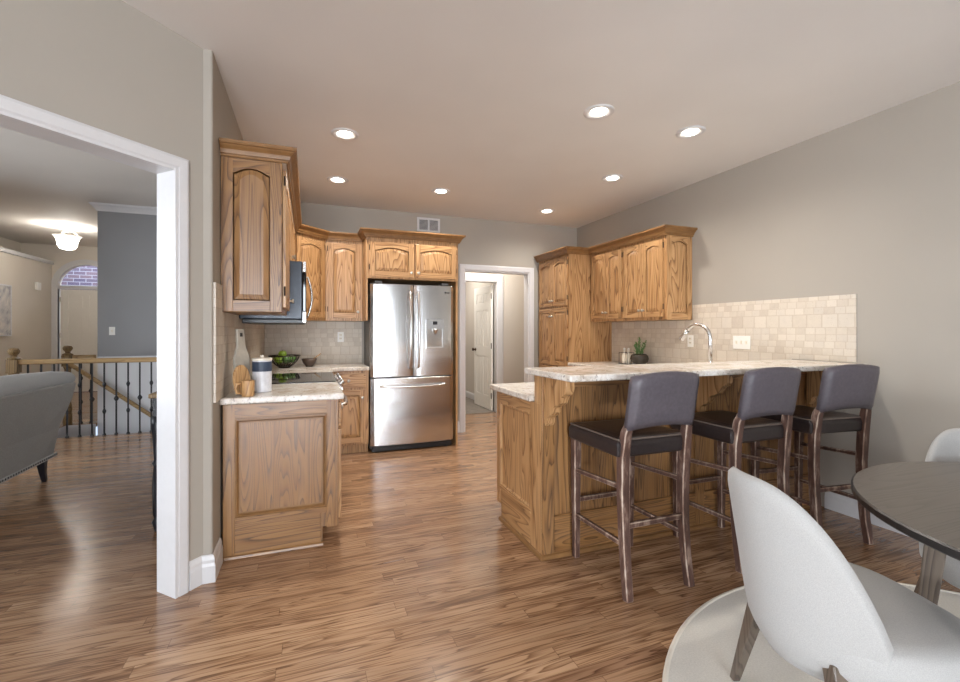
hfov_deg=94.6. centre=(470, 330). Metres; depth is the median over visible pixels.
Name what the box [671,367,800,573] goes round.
bar stool
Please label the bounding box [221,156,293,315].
upper cabinet
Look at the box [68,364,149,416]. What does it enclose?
stair handrail
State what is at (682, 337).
faucet
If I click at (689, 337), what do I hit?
outlet plate
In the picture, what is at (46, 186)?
ceiling
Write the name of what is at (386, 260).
upper cabinet
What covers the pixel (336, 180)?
recessed light
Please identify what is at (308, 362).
bowl
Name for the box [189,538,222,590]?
baseboard
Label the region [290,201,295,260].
upper cabinet
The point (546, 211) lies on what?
recessed light
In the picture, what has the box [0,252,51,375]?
wall
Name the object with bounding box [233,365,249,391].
cutting board
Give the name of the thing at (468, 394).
baseboard
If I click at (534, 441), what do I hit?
base cabinet
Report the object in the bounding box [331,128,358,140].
recessed light
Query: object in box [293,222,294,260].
upper cabinet
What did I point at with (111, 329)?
switch plate
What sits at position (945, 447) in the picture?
dining chair
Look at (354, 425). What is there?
base cabinet
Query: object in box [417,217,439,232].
air vent
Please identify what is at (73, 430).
trim
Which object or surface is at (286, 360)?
apple
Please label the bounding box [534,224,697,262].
crown molding
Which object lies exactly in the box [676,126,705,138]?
recessed light
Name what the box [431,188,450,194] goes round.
recessed light
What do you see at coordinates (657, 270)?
upper cabinet
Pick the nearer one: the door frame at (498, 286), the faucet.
the faucet
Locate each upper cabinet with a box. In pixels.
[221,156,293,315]
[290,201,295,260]
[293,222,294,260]
[295,232,325,320]
[326,239,361,321]
[360,237,457,445]
[591,246,634,321]
[623,235,691,320]
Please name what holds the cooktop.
in the range
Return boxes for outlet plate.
[337,332,343,341]
[687,335,692,346]
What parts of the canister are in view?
lid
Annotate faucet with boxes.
[679,323,711,361]
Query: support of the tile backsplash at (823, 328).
attached to the wall at (868, 207)
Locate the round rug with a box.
[662,582,959,681]
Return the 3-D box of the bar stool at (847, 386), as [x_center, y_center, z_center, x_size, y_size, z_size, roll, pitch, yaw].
[2.182,0.743,2.825,0.456,1.099,0.547,0,0,-14]
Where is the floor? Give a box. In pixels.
[0,391,959,681]
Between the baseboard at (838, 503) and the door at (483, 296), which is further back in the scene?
the door at (483, 296)
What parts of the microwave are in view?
door, handle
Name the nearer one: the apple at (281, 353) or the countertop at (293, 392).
the countertop at (293, 392)
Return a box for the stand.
[618,352,633,364]
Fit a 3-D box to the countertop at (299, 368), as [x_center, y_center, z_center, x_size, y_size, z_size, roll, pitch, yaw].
[-1.578,0.395,4.501,1.064,0.038,1.159,0,0,-20]
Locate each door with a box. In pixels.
[59,289,96,391]
[472,285,492,409]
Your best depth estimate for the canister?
2.70 m
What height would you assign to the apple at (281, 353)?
0.087 m
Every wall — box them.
[0,0,202,560]
[0,237,20,251]
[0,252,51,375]
[21,243,96,370]
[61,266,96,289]
[97,211,156,356]
[97,356,156,435]
[203,49,242,554]
[291,202,576,420]
[466,272,523,382]
[466,282,493,407]
[577,81,959,506]
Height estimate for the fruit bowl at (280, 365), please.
0.128 m
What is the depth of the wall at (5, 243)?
8.70 m
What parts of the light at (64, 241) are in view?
lamp shade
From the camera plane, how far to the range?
3.44 m
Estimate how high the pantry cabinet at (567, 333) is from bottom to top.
2.225 m
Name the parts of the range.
control panel, oven handle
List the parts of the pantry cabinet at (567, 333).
door, door, door, door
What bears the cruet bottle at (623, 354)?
in the stand
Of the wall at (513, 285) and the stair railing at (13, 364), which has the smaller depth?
the stair railing at (13, 364)
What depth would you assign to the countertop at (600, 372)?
2.60 m
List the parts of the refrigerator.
door, handle, freezer drawer, handle, handle, door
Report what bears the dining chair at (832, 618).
on the round rug
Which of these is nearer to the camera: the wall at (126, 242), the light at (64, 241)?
the wall at (126, 242)
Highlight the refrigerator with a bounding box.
[364,281,452,452]
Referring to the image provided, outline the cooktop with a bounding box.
[251,372,335,383]
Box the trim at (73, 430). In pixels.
[57,424,95,437]
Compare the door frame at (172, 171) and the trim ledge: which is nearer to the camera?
the door frame at (172, 171)
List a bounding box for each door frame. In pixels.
[0,94,188,598]
[51,259,96,370]
[459,264,533,432]
[466,274,502,411]
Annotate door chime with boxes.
[35,282,40,289]
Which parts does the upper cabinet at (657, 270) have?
door, door, panel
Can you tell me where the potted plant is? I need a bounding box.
[630,337,648,363]
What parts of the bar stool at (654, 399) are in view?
leg, leg, seat, leg, backrest, leg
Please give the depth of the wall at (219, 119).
2.29 m
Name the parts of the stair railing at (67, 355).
newel post, handrail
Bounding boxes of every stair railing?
[5,348,156,437]
[61,345,95,424]
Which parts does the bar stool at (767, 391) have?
leg, leg, seat, leg, backrest, leg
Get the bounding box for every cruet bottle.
[622,348,625,362]
[626,348,630,363]
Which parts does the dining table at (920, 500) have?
leg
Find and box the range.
[251,372,347,405]
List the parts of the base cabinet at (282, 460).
shoe moulding, moulding, drawer, door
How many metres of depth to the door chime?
8.61 m
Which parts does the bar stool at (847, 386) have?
leg, leg, seat, leg, backrest, leg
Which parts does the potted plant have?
pot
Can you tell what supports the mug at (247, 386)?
on the countertop at (293, 392)
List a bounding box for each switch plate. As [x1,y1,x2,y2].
[109,327,114,334]
[733,336,749,348]
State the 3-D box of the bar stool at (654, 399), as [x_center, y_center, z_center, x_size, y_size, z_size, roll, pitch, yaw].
[0.862,0.743,2.357,0.456,1.099,0.547,0,0,-20]
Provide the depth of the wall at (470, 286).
8.46 m
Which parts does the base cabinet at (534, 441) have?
panel, frame, shoe moulding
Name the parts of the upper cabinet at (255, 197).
door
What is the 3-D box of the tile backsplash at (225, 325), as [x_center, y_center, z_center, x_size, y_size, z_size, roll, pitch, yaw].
[-1.803,0.060,3.582,0.012,0.630,2.707,0,0,-20]
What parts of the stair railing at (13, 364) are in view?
newel post, handrail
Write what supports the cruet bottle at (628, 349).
in the stand
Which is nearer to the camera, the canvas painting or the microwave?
the microwave
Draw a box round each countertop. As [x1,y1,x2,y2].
[220,382,343,404]
[251,363,368,375]
[490,361,632,400]
[525,359,867,381]
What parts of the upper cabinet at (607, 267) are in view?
door, door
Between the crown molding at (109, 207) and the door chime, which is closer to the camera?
the crown molding at (109, 207)
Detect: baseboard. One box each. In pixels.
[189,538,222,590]
[466,391,473,399]
[824,492,908,536]
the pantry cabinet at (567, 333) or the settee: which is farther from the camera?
the pantry cabinet at (567, 333)
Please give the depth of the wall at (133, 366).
6.33 m
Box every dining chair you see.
[728,466,959,681]
[914,428,959,593]
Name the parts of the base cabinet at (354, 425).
drawer, door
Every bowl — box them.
[268,354,300,367]
[302,358,316,366]
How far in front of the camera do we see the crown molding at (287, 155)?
3.36 m
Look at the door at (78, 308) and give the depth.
9.36 m
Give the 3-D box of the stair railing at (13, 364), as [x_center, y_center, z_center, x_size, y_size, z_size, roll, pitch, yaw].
[-4.134,0.743,5.622,2.702,1.095,0.123,0,0,-20]
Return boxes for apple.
[274,355,282,363]
[278,351,286,357]
[282,355,290,363]
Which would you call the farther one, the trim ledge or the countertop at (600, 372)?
the trim ledge
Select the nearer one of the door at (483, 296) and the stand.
the stand
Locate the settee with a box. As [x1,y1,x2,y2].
[0,371,75,483]
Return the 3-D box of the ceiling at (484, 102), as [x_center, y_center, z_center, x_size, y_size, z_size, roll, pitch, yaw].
[0.484,-1.500,0.630,5.977,0.100,10.050,0,0,-20]
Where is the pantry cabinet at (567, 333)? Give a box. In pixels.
[539,254,611,366]
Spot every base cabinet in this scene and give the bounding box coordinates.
[223,399,342,560]
[332,370,368,453]
[497,371,822,560]
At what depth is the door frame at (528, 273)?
5.79 m
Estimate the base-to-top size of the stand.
0.133 m
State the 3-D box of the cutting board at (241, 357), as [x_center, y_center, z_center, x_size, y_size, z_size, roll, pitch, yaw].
[-1.376,0.180,2.656,0.039,0.385,0.130,0,0,10]
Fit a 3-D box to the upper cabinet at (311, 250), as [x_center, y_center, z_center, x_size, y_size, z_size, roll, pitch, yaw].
[-1.873,-0.552,4.686,0.637,0.885,0.609,0,0,-20]
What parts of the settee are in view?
leg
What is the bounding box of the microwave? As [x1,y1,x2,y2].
[239,261,312,324]
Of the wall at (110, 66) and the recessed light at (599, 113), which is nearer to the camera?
the wall at (110, 66)
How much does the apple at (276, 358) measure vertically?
0.087 m
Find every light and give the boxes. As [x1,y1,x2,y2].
[51,225,82,249]
[327,176,347,183]
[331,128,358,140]
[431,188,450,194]
[539,209,554,213]
[583,104,614,119]
[602,174,623,181]
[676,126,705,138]
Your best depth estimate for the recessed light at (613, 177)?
4.17 m
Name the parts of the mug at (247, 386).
handle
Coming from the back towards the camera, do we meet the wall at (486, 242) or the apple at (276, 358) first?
the wall at (486, 242)
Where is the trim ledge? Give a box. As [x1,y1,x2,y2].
[0,247,53,264]
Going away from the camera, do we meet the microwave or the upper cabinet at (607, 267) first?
the microwave
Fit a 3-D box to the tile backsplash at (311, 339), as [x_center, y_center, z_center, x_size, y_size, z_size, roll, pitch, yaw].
[-1.776,0.134,5.040,1.040,0.484,0.012,0,0,-20]
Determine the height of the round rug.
0.014 m
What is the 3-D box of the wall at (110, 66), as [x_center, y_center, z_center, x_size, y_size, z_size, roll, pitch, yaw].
[-1.950,-0.250,1.176,0.115,3.080,2.492,0,0,25]
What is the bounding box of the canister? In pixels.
[252,355,271,392]
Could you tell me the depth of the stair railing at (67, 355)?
6.14 m
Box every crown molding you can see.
[89,202,156,214]
[219,137,465,243]
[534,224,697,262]
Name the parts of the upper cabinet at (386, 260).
panel, door, door, panel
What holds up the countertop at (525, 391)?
on the base cabinet
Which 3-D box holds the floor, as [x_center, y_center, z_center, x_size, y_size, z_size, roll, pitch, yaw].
[-3.628,1.312,2.932,13.200,0.056,18.800,0,0,-20]
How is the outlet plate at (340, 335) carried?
attached to the tile backsplash at (311, 339)
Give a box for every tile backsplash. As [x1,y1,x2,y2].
[213,282,264,402]
[265,321,361,364]
[612,294,856,363]
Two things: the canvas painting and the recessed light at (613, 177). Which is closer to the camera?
the recessed light at (613, 177)
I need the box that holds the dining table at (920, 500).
[851,461,959,604]
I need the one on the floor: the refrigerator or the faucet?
the refrigerator
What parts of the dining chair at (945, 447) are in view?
leg, seat, backrest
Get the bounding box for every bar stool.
[569,371,698,602]
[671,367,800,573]
[750,364,879,544]
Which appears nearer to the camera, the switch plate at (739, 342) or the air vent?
the switch plate at (739, 342)
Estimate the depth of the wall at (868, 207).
3.00 m
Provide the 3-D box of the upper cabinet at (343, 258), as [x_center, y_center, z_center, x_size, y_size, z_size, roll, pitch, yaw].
[-1.433,-0.552,4.975,0.387,0.885,0.369,0,0,-20]
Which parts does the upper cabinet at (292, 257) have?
door, door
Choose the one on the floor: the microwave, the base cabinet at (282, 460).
the base cabinet at (282, 460)
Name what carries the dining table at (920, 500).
on the round rug
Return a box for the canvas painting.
[0,284,11,335]
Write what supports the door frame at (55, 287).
in the wall at (60, 257)
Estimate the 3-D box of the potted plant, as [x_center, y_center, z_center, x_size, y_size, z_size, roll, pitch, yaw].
[1.850,0.215,4.867,0.196,0.320,0.196,0,0,-20]
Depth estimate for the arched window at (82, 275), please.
10.64 m
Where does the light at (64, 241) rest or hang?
hanging from the ceiling at (46, 186)
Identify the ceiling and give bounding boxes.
[0,127,156,246]
[122,0,959,227]
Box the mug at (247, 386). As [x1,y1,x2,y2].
[234,380,254,396]
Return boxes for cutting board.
[233,329,250,394]
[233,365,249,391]
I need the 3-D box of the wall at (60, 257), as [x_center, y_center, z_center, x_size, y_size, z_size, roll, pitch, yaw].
[-7.810,-0.250,9.558,3.100,3.080,0.120,0,0,-20]

